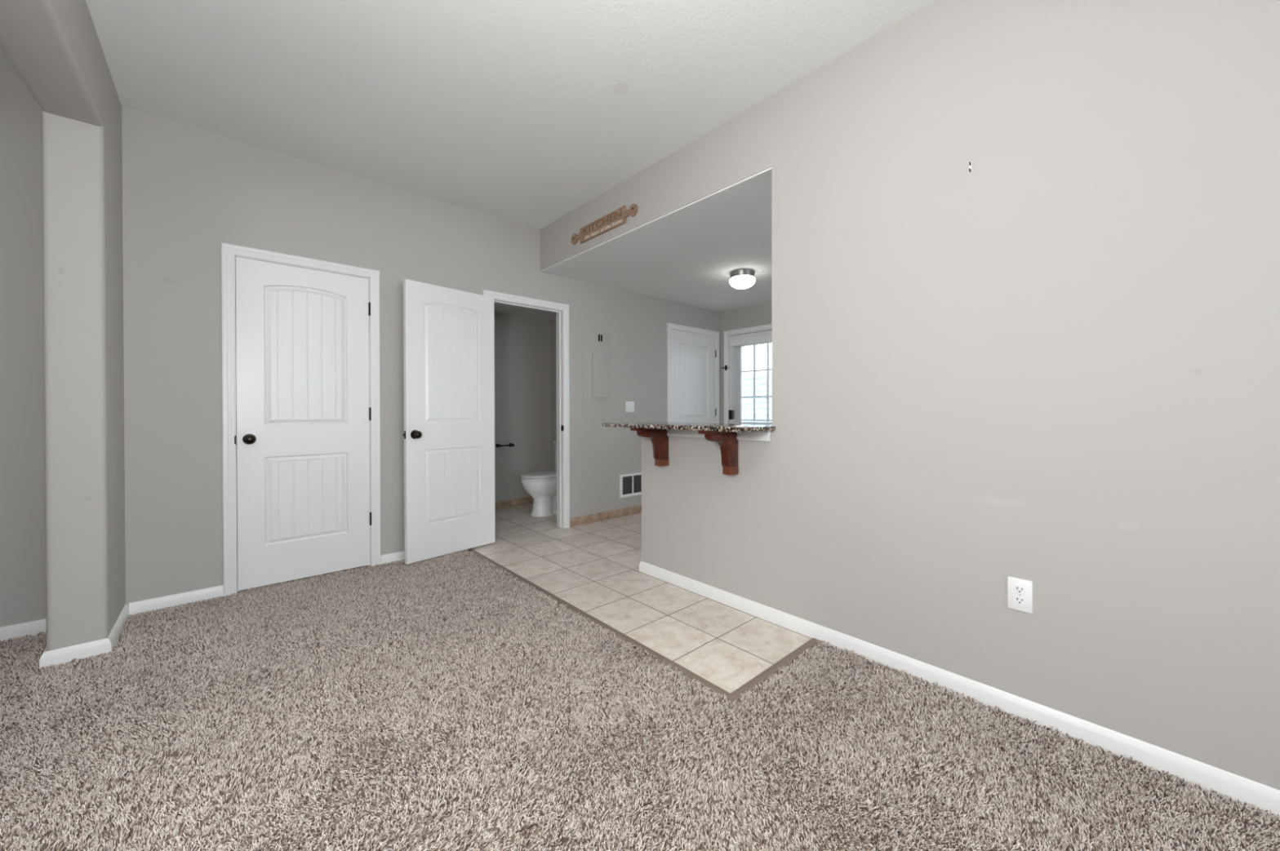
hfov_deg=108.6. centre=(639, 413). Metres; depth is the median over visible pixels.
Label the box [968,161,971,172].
hook
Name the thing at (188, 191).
wall
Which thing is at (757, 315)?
wall
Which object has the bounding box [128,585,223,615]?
baseboard
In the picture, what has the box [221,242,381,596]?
door
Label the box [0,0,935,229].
ceiling
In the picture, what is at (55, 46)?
beam
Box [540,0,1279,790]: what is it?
wall
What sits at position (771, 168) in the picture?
bead
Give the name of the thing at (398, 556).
baseboard
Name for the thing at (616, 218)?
kitchen sign
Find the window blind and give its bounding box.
[730,334,772,421]
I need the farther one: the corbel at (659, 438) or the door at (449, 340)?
the door at (449, 340)
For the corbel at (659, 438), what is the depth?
2.92 m
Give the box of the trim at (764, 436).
[666,429,772,441]
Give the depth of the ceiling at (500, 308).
5.23 m
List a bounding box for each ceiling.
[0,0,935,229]
[493,302,555,319]
[541,167,771,312]
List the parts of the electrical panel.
panel door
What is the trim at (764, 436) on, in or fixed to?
attached to the wall at (1052, 363)
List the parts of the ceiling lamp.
lamp shade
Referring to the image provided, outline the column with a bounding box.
[41,109,125,651]
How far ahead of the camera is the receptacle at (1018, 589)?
1.65 m
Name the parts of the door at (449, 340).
casing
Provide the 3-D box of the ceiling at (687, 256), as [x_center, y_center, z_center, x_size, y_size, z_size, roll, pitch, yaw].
[1.407,-1.314,3.548,2.588,0.060,4.020,0,0,-42]
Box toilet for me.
[520,440,556,516]
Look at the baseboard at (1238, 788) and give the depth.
1.65 m
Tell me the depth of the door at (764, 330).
5.71 m
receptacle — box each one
[1013,585,1026,594]
[1013,595,1026,605]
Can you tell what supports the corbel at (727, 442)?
attached to the wall at (1052, 363)
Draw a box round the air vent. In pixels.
[619,472,641,497]
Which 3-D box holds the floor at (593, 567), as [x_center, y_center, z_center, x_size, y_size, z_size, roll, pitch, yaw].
[0.740,1.113,3.893,3.382,0.050,5.375,0,0,-42]
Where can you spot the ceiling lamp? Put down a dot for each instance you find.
(741, 278)
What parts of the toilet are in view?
seat, lid, bowl, tank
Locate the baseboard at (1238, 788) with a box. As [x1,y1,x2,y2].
[639,561,1279,817]
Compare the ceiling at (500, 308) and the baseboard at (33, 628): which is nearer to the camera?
the baseboard at (33, 628)
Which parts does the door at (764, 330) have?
glazing frame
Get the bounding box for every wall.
[0,70,719,627]
[493,311,556,502]
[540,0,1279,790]
[720,302,771,423]
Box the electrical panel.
[582,330,611,408]
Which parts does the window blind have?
rail, ladder cord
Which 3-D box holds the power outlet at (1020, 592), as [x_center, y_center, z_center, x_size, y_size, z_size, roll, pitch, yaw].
[1.368,0.655,1.656,0.008,0.115,0.070,0,0,-42]
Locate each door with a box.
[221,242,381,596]
[403,279,569,564]
[666,323,719,423]
[724,324,772,425]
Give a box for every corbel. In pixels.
[630,427,668,466]
[697,431,738,475]
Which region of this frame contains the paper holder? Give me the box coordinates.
[495,443,514,448]
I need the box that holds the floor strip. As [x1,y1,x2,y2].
[466,548,820,702]
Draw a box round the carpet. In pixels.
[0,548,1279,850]
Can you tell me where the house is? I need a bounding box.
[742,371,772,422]
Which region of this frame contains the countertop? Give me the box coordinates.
[602,422,775,432]
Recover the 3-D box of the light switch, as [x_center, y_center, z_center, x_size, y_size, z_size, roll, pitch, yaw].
[-0.106,-0.066,4.888,0.120,0.114,0.010,0,0,-42]
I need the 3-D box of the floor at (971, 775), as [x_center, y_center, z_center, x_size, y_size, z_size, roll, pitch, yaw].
[-1.083,1.136,0.203,5.840,0.049,6.970,0,0,-42]
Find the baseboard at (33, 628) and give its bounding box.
[0,618,46,641]
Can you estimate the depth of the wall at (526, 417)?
5.43 m
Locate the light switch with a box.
[625,401,634,412]
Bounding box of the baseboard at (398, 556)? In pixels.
[381,551,404,564]
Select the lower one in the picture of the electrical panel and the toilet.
the toilet
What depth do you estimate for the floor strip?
2.07 m
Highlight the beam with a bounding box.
[0,0,122,167]
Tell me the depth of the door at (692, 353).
5.56 m
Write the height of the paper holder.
0.048 m
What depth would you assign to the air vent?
4.90 m
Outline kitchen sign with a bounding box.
[571,204,638,244]
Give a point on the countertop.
(656, 425)
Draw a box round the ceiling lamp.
[729,268,755,288]
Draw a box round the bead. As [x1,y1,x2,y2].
[540,168,771,271]
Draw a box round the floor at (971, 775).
[0,551,1279,850]
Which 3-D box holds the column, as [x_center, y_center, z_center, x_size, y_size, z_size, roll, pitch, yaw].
[-2.681,-0.110,2.233,0.178,2.427,0.510,0,0,-42]
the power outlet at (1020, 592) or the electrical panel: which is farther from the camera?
the electrical panel
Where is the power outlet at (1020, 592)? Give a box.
[1007,576,1032,613]
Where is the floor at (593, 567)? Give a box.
[471,503,812,693]

